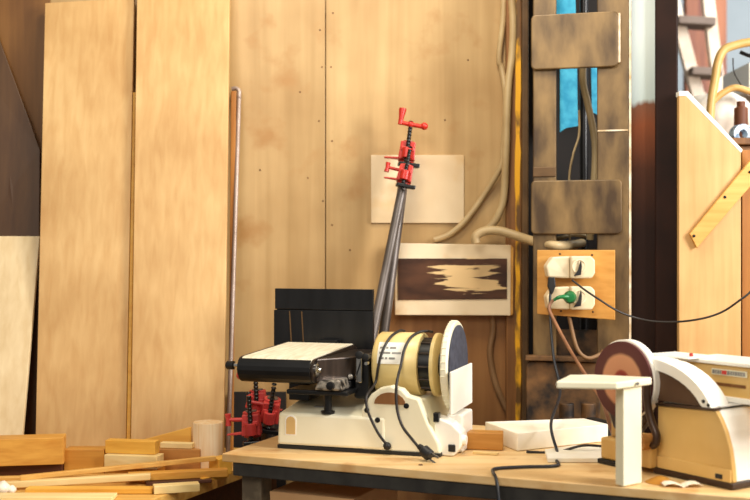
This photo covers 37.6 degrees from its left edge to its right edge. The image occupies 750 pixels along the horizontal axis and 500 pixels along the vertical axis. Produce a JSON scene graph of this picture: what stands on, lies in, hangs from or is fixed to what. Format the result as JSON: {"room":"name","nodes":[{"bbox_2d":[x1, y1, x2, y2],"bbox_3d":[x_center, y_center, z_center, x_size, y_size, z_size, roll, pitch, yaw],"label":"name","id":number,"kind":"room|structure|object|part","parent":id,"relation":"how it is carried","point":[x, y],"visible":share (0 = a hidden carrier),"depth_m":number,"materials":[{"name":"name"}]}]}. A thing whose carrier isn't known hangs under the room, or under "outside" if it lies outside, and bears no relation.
{"room":"woodworking shop","nodes":[
{"label":"woodworking shop","id":0,"kind":"room"},
{"bbox_2d":[50,0,528,483],"bbox_3d":[-1.280,-0.400,3.165,3.440,3.400,0.031,0,0,0],"label":"wall","id":1,"kind":"structure","parent":0,"point":[323,84],"depth_m":3.15,"materials":[{"name":"brown wood"}]},
{"bbox_2d":[0,0,49,215],"bbox_3d":[-1.264,0.193,3.145,0.672,2.214,0.006,0,0,0],"label":"wooden board","id":2,"kind":"object","parent":1,"relation":"attached to","point":[22,22],"visible":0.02,"depth_m":3.14,"materials":[{"name":"brown wood"}]},
{"bbox_2d":[371,155,463,222],"bbox_3d":[0.121,-0.174,3.146,0.266,0.194,0.007,0,0,0],"label":"sheet of paper","id":3,"kind":"object","parent":1,"relation":"attached to","point":[438,194],"visible":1,"depth_m":3.14,"materials":[{"name":"beige paper"}]},
{"bbox_2d":[389,300,504,499],"bbox_3d":[0.200,0.721,3.146,0.349,1.157,0.006,0,0,0],"label":"wooden panel","id":4,"kind":"object","parent":1,"relation":"attached to","point":[485,405],"visible":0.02,"depth_m":3.14,"materials":[{"name":"brown wood"}]},
{"bbox_2d":[395,243,512,314],"bbox_3d":[0.223,0.082,3.116,0.334,0.204,0.038,0,0,0],"label":"panel","id":5,"kind":"object","parent":1,"relation":"attached to","point":[432,279],"visible":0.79,"depth_m":3.10,"materials":[{"name":"beige wood"}]},
{"bbox_2d":[433,0,505,242],"bbox_3d":[0.273,-0.395,3.128,0.214,0.750,0.039,0,0,0],"label":"conduit","id":6,"kind":"object","parent":1,"relation":"attached to","point":[464,221],"visible":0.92,"depth_m":3.13,"materials":[{"name":"beige plastic"}]},
{"bbox_2d":[487,315,505,413],"bbox_3d":[0.388,0.362,3.138,0.137,0.394,0.018,0,0,0],"label":"conduit","id":7,"kind":"object","parent":1,"relation":"attached to","point":[492,334],"visible":0.68,"depth_m":3.13,"materials":[{"name":"brown plastic"}]},
{"bbox_2d":[486,0,516,225],"bbox_3d":[0.351,-0.405,3.104,0.101,0.720,0.041,0,0,0],"label":"conduit","id":8,"kind":"object","parent":1,"relation":"attached to","point":[495,220],"visible":0.9,"depth_m":3.09,"materials":[{"name":"beige plastic"}]},
{"bbox_2d":[505,0,520,420],"bbox_3d":[0.394,0.152,3.128,0.042,2.295,0.033,0,0,0],"label":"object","id":9,"kind":"structure","parent":1,"relation":"attached to","point":[513,205],"depth_m":3.12,"materials":[{"name":"yellow paint"}]},
{"bbox_2d":[521,0,527,420],"bbox_3d":[0.422,0.150,3.110,0.018,2.300,0.040,0,0,0],"label":"trim","id":10,"kind":"structure","parent":1,"relation":"attached to","point":[524,3],"depth_m":3.09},
{"bbox_3d":[0.055,0.444,3.039,0.246,0.023,0.218,0,0,0],"label":"wall ledge","id":11,"kind":"object","parent":1,"relation":"attached to","visible":0},
{"bbox_2d":[373,146,415,341],"bbox_3d":[0.023,0.065,2.994,0.186,0.698,0.080,0,0,-21],"label":"clamp","id":12,"kind":"object","parent":11,"relation":"on","point":[404,176],"visible":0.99,"depth_m":2.99,"materials":[{"name":"black metal"}]},
{"bbox_2d":[378,107,427,334],"bbox_3d":[0.055,0.007,3.049,0.179,0.808,0.086,0,0,-26],"label":"clamp","id":13,"kind":"object","parent":11,"relation":"on","point":[384,326],"visible":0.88,"depth_m":3.04,"materials":[{"name":"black metal"}]},
{"bbox_3d":[0.062,-0.255,3.076,0.073,0.013,0.015,0,0,0],"label":"release lever","id":14,"kind":"part","parent":13,"relation":"part of","materials":[{"name":"red metal"}]},
{"bbox_2d":[270,481,396,499],"bbox_3d":[-0.091,0.697,2.514,0.205,0.324,0.257,0,0,23],"label":"cardboard box","id":15,"kind":"object","parent":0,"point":[295,490],"visible":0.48,"depth_m":2.44,"materials":[{"name":"brown cardboard"}]},
{"bbox_2d":[529,0,596,354],"bbox_3d":[0.652,-0.400,3.330,0.415,3.400,0.020,0,0,0],"label":"wall","id":16,"kind":"structure","parent":0,"point":[566,139],"depth_m":3.32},
{"bbox_2d":[556,0,596,131],"bbox_3d":[0.595,-0.571,3.242,0.124,0.448,0.004,0,0,0],"label":"plastic film","id":17,"kind":"object","parent":16,"relation":"hanging from","point":[568,77],"visible":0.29,"depth_m":3.24,"materials":[{"name":"blue plastic"}]},
{"bbox_2d":[678,0,749,91],"bbox_3d":[2.500,-1.200,7.050,7.000,5.000,0.100,0,0,0],"label":"wall","id":18,"kind":"structure","parent":0,"point":[738,11],"depth_m":7.00,"materials":[{"name":"white paint"}]},
{"bbox_3d":[1.000,1.350,3.750,10.000,0.100,10.500,0,0,0],"label":"floor","id":19,"kind":"structure","parent":0,"visible":0},
{"bbox_2d":[0,448,276,499],"bbox_3d":[-0.960,0.915,2.710,1.479,0.769,0.700,0,0,0],"label":"workbench","id":20,"kind":"object","parent":19,"relation":"on","point":[229,488],"depth_m":2.60,"materials":[{"name":"brown wood"}]},
{"bbox_2d":[0,480,16,492],"bbox_3d":[-0.838,0.534,2.470,0.062,0.032,0.032,0,0,0],"label":"rag","id":21,"kind":"object","parent":20,"relation":"on","point":[5,487],"visible":0.78,"depth_m":2.46,"materials":[{"name":"white fabric"}]},
{"bbox_2d":[0,236,39,434],"bbox_3d":[-1.057,0.256,2.942,0.282,0.589,0.202,0,0,0],"label":"board","id":22,"kind":"object","parent":20,"relation":"on","point":[19,255],"visible":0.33,"depth_m":2.95,"materials":[{"name":"brown wood"}]},
{"bbox_2d":[0,41,40,434],"bbox_3d":[-1.206,-0.079,3.051,0.587,1.260,0.163,0,0,0],"label":"wooden board","id":23,"kind":"object","parent":20,"relation":"on","point":[20,152],"visible":0.37,"depth_m":3.07,"materials":[{"name":"brown wood"}]},
{"bbox_2d":[0,464,63,475],"bbox_3d":[-0.868,0.532,2.710,0.222,0.035,0.100,0,0,0],"label":"plank","id":24,"kind":"object","parent":20,"relation":"on","point":[26,469],"visible":0.26,"depth_m":2.66,"materials":[{"name":"brown wood"}]},
{"bbox_2d":[0,434,65,465],"bbox_3d":[-0.869,0.482,2.650,0.237,0.064,0.060,0,0,-10],"label":"wooden beam","id":25,"kind":"structure","parent":24,"relation":"on","point":[31,449],"depth_m":2.63,"materials":[{"name":"orange wood"}]},
{"bbox_2d":[0,493,116,499],"bbox_3d":[-0.718,0.544,2.425,0.288,0.009,0.050,0,0,0],"label":"wood board","id":26,"kind":"object","parent":20,"relation":"on","point":[3,496],"visible":1,"depth_m":2.41,"materials":[{"name":"beige wood"}]},
{"bbox_3d":[-0.762,0.540,2.591,0.412,0.019,0.018,0,0,-6],"label":"wood strip","id":27,"kind":"part","parent":20,"relation":"part of","materials":[{"name":"beige wood"}]},
{"bbox_2d":[6,473,150,487],"bbox_3d":[-0.733,0.533,2.532,0.425,0.030,0.020,0,0,-6],"label":"stick","id":28,"kind":"object","parent":20,"relation":"on","point":[136,476],"visible":1,"depth_m":2.53,"materials":[{"name":"beige wood"}]},
{"bbox_2d":[20,455,215,480],"bbox_3d":[-0.601,0.514,2.597,0.450,0.032,0.014,0,0,-17],"label":"stick","id":29,"kind":"object","parent":28,"relation":"on","point":[205,458],"visible":1,"depth_m":2.59,"materials":[{"name":"brown wood"}]},
{"bbox_2d":[36,0,134,447],"bbox_3d":[-0.792,-0.081,3.000,0.278,1.260,0.240,0,0,0],"label":"plywood board","id":30,"kind":"object","parent":20,"relation":"on","point":[88,81],"visible":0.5,"depth_m":2.99,"materials":[{"name":"brown wood"}]},
{"bbox_2d":[64,446,106,473],"bbox_3d":[-0.707,0.517,2.697,0.098,0.065,0.050,0,0,0],"label":"wood block","id":31,"kind":"object","parent":20,"relation":"on","point":[76,457],"visible":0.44,"depth_m":2.67,"materials":[{"name":"brown wood"}]},
{"bbox_2d":[25,486,152,493],"bbox_3d":[-0.645,0.543,2.490,0.286,0.012,0.030,0,0,0],"label":"plank","id":32,"kind":"object","parent":20,"relation":"on","point":[31,489],"visible":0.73,"depth_m":2.48,"materials":[{"name":"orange wood"}]},
{"bbox_2d":[127,92,135,438],"bbox_3d":[-0.658,0.055,2.976,0.011,0.988,0.185,0,0,-7],"label":"strip","id":33,"kind":"object","parent":20,"relation":"on","point":[129,391],"visible":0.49,"depth_m":2.96,"materials":[{"name":"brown wood"}]},
{"bbox_2d":[105,466,164,473],"bbox_3d":[-0.589,0.538,2.702,0.134,0.024,0.060,0,0,6],"label":"wood offcut","id":34,"kind":"object","parent":20,"relation":"on","point":[163,467],"visible":0.11,"depth_m":2.67,"materials":[{"name":"brown wood"}]},
{"bbox_2d":[104,453,163,469],"bbox_3d":[-0.584,0.510,2.665,0.135,0.032,0.045,0,0,11],"label":"wood block","id":35,"kind":"object","parent":34,"relation":"on","point":[110,459],"visible":0.69,"depth_m":2.65,"materials":[{"name":"beige wood"}]},
{"bbox_2d":[105,438,158,454],"bbox_3d":[-0.590,0.478,2.676,0.128,0.032,0.030,0,0,10],"label":"wood block","id":36,"kind":"object","parent":35,"relation":"on","point":[112,445],"visible":1,"depth_m":2.66,"materials":[{"name":"yellow wood"}]},
{"bbox_2d":[147,427,190,446],"bbox_3d":[-0.562,0.502,2.815,0.185,0.096,0.020,0,0,-3],"label":"wood block","id":37,"kind":"object","parent":20,"relation":"on","point":[183,435],"visible":0.24,"depth_m":2.82,"materials":[{"name":"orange wood"}]},
{"bbox_2d":[153,481,199,493],"bbox_3d":[-0.451,0.540,2.499,0.103,0.018,0.030,0,0,-17],"label":"wood block","id":38,"kind":"object","parent":20,"relation":"on","point":[194,486],"visible":1,"depth_m":2.49,"materials":[{"name":"beige wood"}]},
{"bbox_2d":[128,467,227,481],"bbox_3d":[-0.468,0.533,2.612,0.233,0.018,0.030,0,0,-14],"label":"plank","id":39,"kind":"object","parent":20,"relation":"on","point":[203,472],"visible":0.84,"depth_m":2.60,"materials":[{"name":"brown wood"}]},
{"bbox_3d":[-0.466,0.546,2.604,0.153,0.008,0.050,0,0,-15],"label":"dark strip","id":40,"kind":"part","parent":20,"relation":"part of","materials":[{"name":"brown wood"}]},
{"bbox_2d":[159,447,200,469],"bbox_3d":[-0.492,0.524,2.770,0.110,0.052,0.050,0,0,0],"label":"wood block","id":41,"kind":"object","parent":20,"relation":"on","point":[169,453],"visible":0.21,"depth_m":2.75,"materials":[{"name":"brown wood"}]},
{"bbox_2d":[160,441,193,448],"bbox_3d":[-0.497,0.491,2.768,0.084,0.014,0.022,0,0,10],"label":"stick","id":42,"kind":"object","parent":41,"relation":"on","point":[165,444],"visible":1,"depth_m":2.76,"materials":[{"name":"beige wood"}]},
{"bbox_2d":[131,0,229,452],"bbox_3d":[-0.532,-0.134,2.989,0.275,1.367,0.257,0,0,0],"label":"plywood board","id":43,"kind":"object","parent":20,"relation":"on","point":[183,46],"visible":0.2,"depth_m":2.97,"materials":[{"name":"brown wood"}]},
{"bbox_2d":[193,420,222,467],"bbox_3d":[-0.424,0.493,2.790,0.077,0.114,0.077,0,0,0],"label":"cylinder","id":44,"kind":"object","parent":20,"relation":"on","point":[207,434],"visible":0.76,"depth_m":2.76,"materials":[{"name":"brown wood"}]},
{"bbox_2d":[200,473,228,479],"bbox_3d":[-0.384,0.544,2.634,0.012,0.010,0.080,0,0,42],"label":"wood sliver","id":45,"kind":"object","parent":20,"relation":"on","point":[213,478],"visible":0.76,"depth_m":2.63,"materials":[{"name":"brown wood"}]},
{"bbox_2d":[209,455,231,473],"bbox_3d":[-0.380,0.529,2.699,0.040,0.042,0.041,0,0,43],"label":"wood block","id":46,"kind":"object","parent":20,"relation":"on","point":[218,463],"visible":0.39,"depth_m":2.69,"materials":[{"name":"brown wood"}]},
{"bbox_3d":[-0.965,0.620,2.710,1.390,0.080,0.620,0,0,0],"label":"frame","id":47,"kind":"part","parent":20,"relation":"part of","materials":[{"name":"brown metal"}]},
{"bbox_2d":[229,91,235,450],"bbox_3d":[-0.396,0.050,3.051,0.015,1.002,0.163,0,0,-4],"label":"wooden lath","id":48,"kind":"object","parent":20,"relation":"on","point":[233,93],"visible":0.56,"depth_m":3.08,"materials":[{"name":"brown wood"}]},
{"bbox_2d":[226,86,240,451],"bbox_3d":[-0.394,0.068,3.032,0.029,1.067,0.207,0,0,0],"label":"tube","id":49,"kind":"object","parent":20,"relation":"on","point":[234,88],"visible":0.84,"depth_m":3.04,"materials":[{"name":"silver metal"}]},
{"bbox_2d":[225,392,262,445],"bbox_3d":[-0.325,0.453,2.776,0.113,0.194,0.071,0,0,0],"label":"clamp","id":50,"kind":"object","parent":20,"relation":"on","point":[251,420],"visible":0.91,"depth_m":2.76,"materials":[{"name":"red metal"}]},
{"bbox_3d":[-0.337,0.462,2.783,0.075,0.014,0.014,0,0,0],"label":"release lever","id":51,"kind":"part","parent":50,"relation":"part of","materials":[{"name":"red metal"}]},
{"bbox_2d":[236,374,281,439],"bbox_3d":[-0.303,0.414,2.886,0.117,0.271,0.071,0,0,0],"label":"clamp","id":52,"kind":"object","parent":20,"relation":"on","point":[258,394],"visible":0.26,"depth_m":2.87,"materials":[{"name":"red metal"}]},
{"bbox_2d":[245,383,280,439],"bbox_3d":[-0.279,0.445,2.843,0.102,0.215,0.073,0,0,36],"label":"clamp","id":53,"kind":"object","parent":20,"relation":"on","point":[269,416],"visible":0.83,"depth_m":2.82,"materials":[{"name":"red metal"}]},
{"bbox_2d":[234,392,285,487],"bbox_3d":[-0.333,0.852,3.116,0.163,0.897,0.032,0,0,0],"label":"board","id":54,"kind":"object","parent":19,"relation":"on","point":[240,398],"visible":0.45,"depth_m":3.12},
{"bbox_2d":[222,425,749,499],"bbox_3d":[0.592,0.875,2.361,1.768,0.850,0.600,0,0,23],"label":"work table","id":55,"kind":"object","parent":19,"relation":"on","point":[465,473],"visible":0.44,"depth_m":2.28,"materials":[{"name":"beige wood"}]},
{"bbox_3d":[-0.265,0.899,2.466,0.050,0.801,0.050,0,0,23],"label":"leg","id":56,"kind":"part","parent":55,"relation":"part of","materials":[{"name":"grey metal"}]},
{"bbox_2d":[225,288,471,462],"bbox_3d":[-0.042,0.276,2.568,0.560,0.355,0.365,0,0,18],"label":"sander","id":57,"kind":"object","parent":55,"relation":"on","point":[401,392],"visible":1,"depth_m":2.47,"materials":[{"name":"white metal"}]},
{"bbox_3d":[-0.328,0.262,2.503,0.020,0.020,0.020,0,0,17],"label":"tracking knob","id":58,"kind":"part","parent":57,"relation":"part of","materials":[{"name":"black plastic"}]},
{"bbox_3d":[-0.261,0.261,2.616,0.004,0.064,0.317,0,0,17],"label":"plate","id":59,"kind":"part","parent":57,"relation":"part of","materials":[{"name":"beige wood"}]},
{"bbox_3d":[-0.152,0.329,2.633,0.050,0.040,0.165,0,0,17],"label":"tilt frame","id":60,"kind":"part","parent":57,"relation":"part of","materials":[{"name":"black metal"}]},
{"bbox_3d":[-0.112,0.318,2.502,0.145,0.011,0.120,0,0,17],"label":"support arm","id":61,"kind":"part","parent":57,"relation":"part of","materials":[{"name":"black metal"}]},
{"bbox_3d":[-0.106,0.344,2.471,0.032,0.044,0.032,0,0,17],"label":"support post","id":62,"kind":"part","parent":57,"relation":"part of","materials":[{"name":"black metal"}]},
{"bbox_3d":[-0.093,0.263,2.563,0.006,0.064,0.317,0,0,17],"label":"plate","id":63,"kind":"part","parent":57,"relation":"part of","materials":[{"name":"black metal"}]},
{"bbox_3d":[-0.035,0.267,2.478,0.014,0.064,0.010,0,0,18],"label":"slotted plate","id":64,"kind":"part","parent":57,"relation":"part of","materials":[{"name":"silver metal"}]},
{"bbox_3d":[-0.032,0.235,2.472,0.018,0.018,0.030,0,0,17],"label":"adjusting knob","id":65,"kind":"part","parent":57,"relation":"part of","materials":[{"name":"black plastic"}]},
{"bbox_3d":[-0.018,0.239,2.467,0.016,0.016,0.030,0,0,17],"label":"adjusting knob","id":66,"kind":"part","parent":57,"relation":"part of","materials":[{"name":"black rubber"}]},
{"bbox_3d":[0.024,0.305,2.484,0.054,0.246,0.145,0,0,17],"label":"power cord","id":67,"kind":"part","parent":57,"relation":"part of","materials":[{"name":"black rubber"}]},
{"bbox_3d":[0.036,0.232,2.475,0.060,0.047,0.023,0,0,17],"label":"rating plate","id":68,"kind":"part","parent":57,"relation":"part of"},
{"bbox_3d":[0.061,0.261,2.532,0.109,0.144,0.144,0,0,17],"label":"motor","id":69,"kind":"part","parent":57,"relation":"part of","materials":[{"name":"yellow metal"}]},
{"bbox_3d":[0.094,0.311,2.438,0.080,0.257,0.166,0,0,17],"label":"power cord","id":70,"kind":"part","parent":57,"relation":"part of","materials":[{"name":"black rubber"}]},
{"bbox_2d":[418,339,431,389],"bbox_3d":[0.126,0.261,2.511,0.030,0.116,0.116,0,0,17],"label":"vent","id":71,"kind":"object","parent":57,"relation":"attached to","point":[424,345],"depth_m":2.46,"materials":[{"name":"black metal"}]},
{"bbox_3d":[0.196,0.415,2.405,0.009,0.022,0.022,0,0,18],"label":"table knob","id":72,"kind":"part","parent":57,"relation":"part of","materials":[{"name":"white plastic"}]},
{"bbox_2d":[467,430,502,449],"bbox_3d":[0.248,0.429,2.489,0.082,0.039,0.040,0,0,9],"label":"wood block","id":73,"kind":"object","parent":55,"relation":"on","point":[477,439],"visible":0.89,"depth_m":2.47,"materials":[{"name":"brown wood"}]},
{"bbox_2d":[473,450,498,454],"bbox_3d":[0.243,0.447,2.421,0.057,0.006,0.014,0,0,21],"label":"wood sliver","id":74,"kind":"object","parent":55,"relation":"on","point":[474,451],"visible":1,"depth_m":2.42,"materials":[{"name":"beige wood"}]},
{"bbox_2d":[491,277,560,499],"bbox_3d":[0.383,0.315,2.468,0.124,0.491,0.725,0,0,19],"label":"power cable","id":75,"kind":"object","parent":55,"relation":"on","point":[551,285],"visible":0.99,"depth_m":2.43,"materials":[{"name":"black rubber"}]},
{"bbox_2d":[485,418,607,450],"bbox_3d":[0.413,0.429,2.579,0.259,0.040,0.174,0,0,-19],"label":"board","id":76,"kind":"object","parent":55,"relation":"on","point":[525,434],"visible":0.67,"depth_m":2.54,"materials":[{"name":"white wood"}]},
{"bbox_2d":[526,444,600,453],"bbox_3d":[0.465,0.438,2.442,0.256,0.025,0.059,0,0,-15],"label":"cable","id":77,"kind":"object","parent":55,"relation":"on","point":[581,445],"visible":0.5,"depth_m":2.42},
{"bbox_2d":[545,445,601,461],"bbox_3d":[0.447,0.445,2.405,0.165,0.009,0.160,0,0,0],"label":"board","id":78,"kind":"object","parent":55,"relation":"on","point":[582,454],"visible":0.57,"depth_m":2.37,"materials":[{"name":"white wood"}]},
{"bbox_2d":[547,299,611,435],"bbox_3d":[0.490,0.290,2.568,0.082,0.330,0.471,0,0,-18],"label":"cable","id":79,"kind":"object","parent":55,"relation":"on","point":[574,357],"visible":0.64,"depth_m":2.64,"materials":[{"name":"brown rubber"}]},
{"bbox_2d":[586,417,611,435],"bbox_3d":[0.543,0.428,2.636,0.023,0.042,0.095,0,0,-24],"label":"cable","id":80,"kind":"object","parent":55,"relation":"on","point":[588,418],"visible":0.26,"depth_m":2.63,"materials":[{"name":"rubber"}]},
{"bbox_2d":[556,339,749,489],"bbox_3d":[0.661,0.317,2.186,0.579,0.264,0.354,0,0,12],"label":"disc sander","id":81,"kind":"object","parent":55,"relation":"on","point":[703,437],"visible":1,"depth_m":2.15,"materials":[{"name":"white metal"}]},
{"bbox_3d":[0.486,0.355,2.113,0.059,0.187,0.026,0,0,-38],"label":"rest post","id":82,"kind":"part","parent":81,"relation":"part of","materials":[{"name":"white metal"}]},
{"bbox_3d":[0.625,0.372,2.141,0.012,0.131,0.184,0,0,-33],"label":"panel","id":83,"kind":"part","parent":81,"relation":"part of","materials":[{"name":"beige metal"}]},
{"bbox_3d":[0.702,0.303,2.215,0.190,0.009,0.142,0,0,-33],"label":"plate","id":84,"kind":"part","parent":81,"relation":"part of","materials":[{"name":"metal"}]},
{"bbox_3d":[0.777,0.225,2.159,0.123,0.008,0.359,0,0,-33],"label":"box lid","id":85,"kind":"part","parent":81,"relation":"part of","materials":[{"name":"white metal"}]},
{"bbox_2d":[715,473,721,478],"bbox_3d":[0.651,0.428,2.082,0.003,0.009,0.016,0,0,-33],"label":"rocker switch","id":86,"kind":"object","parent":81,"relation":"attached to","point":[717,475],"depth_m":2.08,"materials":[{"name":"black plastic"}]},
{"bbox_3d":[0.700,0.243,2.174,0.002,0.012,0.085,0,0,-33],"label":"name plate","id":87,"kind":"part","parent":81,"relation":"part of","materials":[{"name":"beige metal"}]},
{"bbox_2d":[645,475,673,484],"bbox_3d":[0.553,0.443,2.130,0.060,0.013,0.060,0,0,0],"label":"sawdust","id":88,"kind":"object","parent":55,"relation":"on","point":[656,480],"visible":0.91,"depth_m":2.12,"materials":[{"name":"orange wood"}]},
{"bbox_2d":[661,480,702,487],"bbox_3d":[0.583,0.445,2.092,0.072,0.008,0.028,0,0,0],"label":"paper slip","id":89,"kind":"object","parent":55,"relation":"on","point":[686,483],"visible":1,"depth_m":2.09,"materials":[{"name":"white paper"}]},
{"bbox_2d":[559,402,573,418],"bbox_3d":[0.491,0.846,2.820,0.038,0.908,0.038,0,0,0],"label":"pipe stub","id":90,"kind":"object","parent":19,"relation":"on","point":[566,409],"visible":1,"depth_m":2.80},
{"bbox_2d":[580,0,587,329],"bbox_3d":[0.600,0.248,3.160,0.024,2.104,0.024,0,0,0],"label":"rod","id":91,"kind":"object","parent":19,"relation":"on","point":[583,3],"visible":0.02,"depth_m":3.15,"materials":[{"name":"black metal"}]},
{"bbox_2d":[581,402,595,418],"bbox_3d":[0.547,0.846,2.820,0.038,0.908,0.038,0,0,0],"label":"pipe stub","id":92,"kind":"object","parent":19,"relation":"on","point":[588,409],"visible":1,"depth_m":2.80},
{"bbox_2d":[525,0,677,432],"bbox_3d":[0.609,0.100,2.953,0.392,2.400,0.182,0,0,14],"label":"steel column","id":93,"kind":"structure","parent":19,"relation":"on","point":[631,205],"depth_m":2.90,"materials":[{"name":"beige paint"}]},
{"bbox_2d":[471,226,585,249],"bbox_3d":[0.424,-0.033,2.985,0.318,0.068,0.136,0,0,0],"label":"conduit","id":94,"kind":"object","parent":93,"relation":"attached to","point":[477,234],"visible":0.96,"depth_m":3.01,"materials":[{"name":"beige plastic"}]},
{"bbox_3d":[0.498,0.389,2.915,0.193,0.185,0.014,0,0,14],"label":"plate","id":95,"kind":"part","parent":93,"relation":"part of","materials":[{"name":"brown metal"}]},
{"bbox_2d":[556,234,586,240],"bbox_3d":[0.531,-0.034,3.020,0.132,0.030,0.050,0,0,-20],"label":"conduit","id":96,"kind":"object","parent":93,"relation":"attached to","point":[565,236],"visible":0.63,"depth_m":3.00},
{"bbox_2d":[568,110,580,239],"bbox_3d":[0.543,-0.204,3.000,0.035,0.355,0.006,0,0,0],"label":"cable","id":97,"kind":"object","parent":93,"relation":"attached to","point":[579,123],"visible":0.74,"depth_m":3.00,"materials":[{"name":"beige plastic"}]},
{"bbox_3d":[0.526,-0.552,2.905,0.226,0.145,0.014,0,0,14],"label":"plate","id":98,"kind":"part","parent":93,"relation":"part of","materials":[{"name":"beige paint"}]},
{"bbox_2d":[537,250,614,319],"bbox_3d":[0.520,0.090,2.855,0.200,0.180,0.039,0,0,14],"label":"board","id":99,"kind":"object","parent":93,"relation":"attached to","point":[602,282],"visible":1,"depth_m":2.85,"materials":[{"name":"brown wood"}]},
{"bbox_2d":[544,256,594,277],"bbox_3d":[0.499,0.044,2.834,0.132,0.057,0.050,0,0,13],"label":"outlet","id":100,"kind":"object","parent":99,"relation":"attached to","point":[560,266],"visible":1,"depth_m":2.82,"materials":[{"name":"white plastic"}]},
{"bbox_2d":[572,259,585,275],"bbox_3d":[0.522,0.045,2.811,0.038,0.043,0.010,0,0,0],"label":"socket","id":101,"kind":"object","parent":100,"relation":"attached to","point":[578,265],"depth_m":2.81,"materials":[{"name":"white plastic"}]},
{"bbox_2d":[571,279,749,322],"bbox_3d":[0.735,0.105,2.731,0.490,0.155,0.045,0,0,19],"label":"cable","id":102,"kind":"object","parent":100,"relation":"attached to","point":[572,280],"visible":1,"depth_m":2.75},
{"bbox_2d":[544,286,594,309],"bbox_3d":[0.499,0.123,2.834,0.132,0.060,0.050,0,0,13],"label":"outlet","id":103,"kind":"object","parent":99,"relation":"attached to","point":[584,301],"visible":0.82,"depth_m":2.82,"materials":[{"name":"white plastic"}]},
{"bbox_2d":[553,291,575,303],"bbox_3d":[0.481,0.120,2.790,0.061,0.033,0.030,0,0,0],"label":"plug","id":104,"kind":"object","parent":103,"relation":"attached to","point":[569,297],"visible":1,"depth_m":2.78,"materials":[{"name":"plastic"}]},
{"bbox_2d":[574,290,585,306],"bbox_3d":[0.522,0.123,2.811,0.038,0.044,0.010,0,0,0],"label":"socket","id":105,"kind":"object","parent":103,"relation":"attached to","point":[580,301],"depth_m":2.81,"materials":[{"name":"white plastic"}]},
{"bbox_3d":[0.532,-0.113,2.906,0.236,0.142,0.014,0,0,14],"label":"plate","id":106,"kind":"part","parent":93,"relation":"part of","materials":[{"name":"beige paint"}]},
{"bbox_3d":[0.546,0.757,2.964,0.115,1.085,0.010,0,0,14],"label":"plate","id":107,"kind":"part","parent":93,"relation":"part of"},
{"bbox_2d":[567,316,602,359],"bbox_3d":[0.540,0.207,2.863,0.107,0.156,0.047,0,0,24],"label":"cable","id":108,"kind":"object","parent":93,"relation":"attached to","point":[578,350],"visible":0.77,"depth_m":2.85,"materials":[{"name":"beige rubber"}]},
{"bbox_2d":[579,68,596,239],"bbox_3d":[0.599,-0.280,3.080,0.055,0.505,0.019,0,0,0],"label":"cable","id":109,"kind":"object","parent":93,"relation":"attached to","point":[582,71],"visible":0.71,"depth_m":3.07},
{"bbox_2d":[678,0,723,96],"bbox_3d":[1.722,-0.013,5.210,0.755,2.627,0.140,0,0,0],"label":"wooden ladder","id":110,"kind":"object","parent":19,"relation":"on","point":[693,74],"visible":0.3,"depth_m":5.20,"materials":[{"name":"white wood"}]},
{"bbox_2d":[683,0,726,93],"bbox_3d":[1.748,-0.300,5.830,0.216,3.200,0.060,0,0,0],"label":"panel","id":111,"kind":"object","parent":19,"relation":"on","point":[690,7],"visible":0.02,"depth_m":5.80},
{"bbox_2d":[676,91,741,358],"bbox_3d":[0.864,0.446,2.844,0.164,1.709,0.030,0,0,0],"label":"board","id":112,"kind":"object","parent":19,"relation":"on","point":[708,158],"visible":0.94,"depth_m":2.83,"materials":[{"name":"brown wood"}]},
{"bbox_2d":[689,160,749,247],"bbox_3d":[0.915,-0.140,2.822,0.217,0.268,0.016,0,0,0],"label":"batten","id":113,"kind":"object","parent":112,"relation":"attached to","point":[740,184],"visible":1,"depth_m":2.82,"materials":[{"name":"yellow wood"}]},
{"bbox_2d":[732,138,749,149],"bbox_3d":[1.265,0.490,3.370,0.690,1.620,0.480,0,0,0],"label":"storage cabinet","id":114,"kind":"object","parent":19,"relation":"on","point":[744,143],"visible":0.02,"depth_m":3.13,"materials":[{"name":"wood"}]},
{"bbox_2d":[694,91,749,134],"bbox_3d":[1.074,-0.415,3.419,0.218,0.161,0.153,0,0,15],"label":"plastic bag","id":115,"kind":"object","parent":114,"relation":"on","point":[724,108],"visible":0.21,"depth_m":3.36,"materials":[{"name":"white plastic"}]},
{"bbox_2d":[706,38,749,119],"bbox_3d":[1.095,-0.469,3.283,0.211,0.338,0.059,0,0,0],"label":"frame","id":116,"kind":"object","parent":114,"relation":"on","point":[713,97],"visible":0.94,"depth_m":3.29,"materials":[{"name":"yellow metal"}]},
{"bbox_3d":[1.092,-0.410,3.300,0.182,0.173,0.020,0,0,0],"label":"arm","id":117,"kind":"part","parent":116,"relation":"part of"},
{"bbox_2d":[729,124,749,137],"bbox_3d":[1.059,-0.334,3.185,0.060,0.060,0.030,0,0,-11],"label":"tape roll","id":118,"kind":"object","parent":114,"relation":"on","point":[734,131],"visible":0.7,"depth_m":3.17,"materials":[{"name":"white plastic"}]},
{"bbox_2d":[734,101,747,137],"bbox_3d":[1.085,-0.380,3.260,0.040,0.120,0.040,0,0,0],"label":"bottle","id":119,"kind":"object","parent":114,"relation":"on","point":[740,112],"visible":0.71,"depth_m":3.25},
{"bbox_2d":[739,93,749,102],"bbox_3d":[1.758,0.370,4.060,0.885,1.860,0.360,0,0,0],"label":"wall shelf","id":120,"kind":"object","parent":19,"relation":"on","point":[746,96],"visible":0.08,"depth_m":3.94,"materials":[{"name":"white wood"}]},
{"bbox_2d":[723,62,749,94],"bbox_3d":[1.416,-0.613,4.050,0.181,0.106,0.300,0,0,0],"label":"box","id":121,"kind":"object","parent":120,"relation":"on","point":[742,73],"visible":0.5,"depth_m":4.00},
{"bbox_2d":[741,150,749,356],"bbox_3d":[1.076,0.519,2.890,0.230,1.562,0.020,0,0,0],"label":"board","id":122,"kind":"object","parent":19,"relation":"on","point":[745,154],"visible":0.3,"depth_m":2.88,"materials":[{"name":"brown wood"}]}
]}

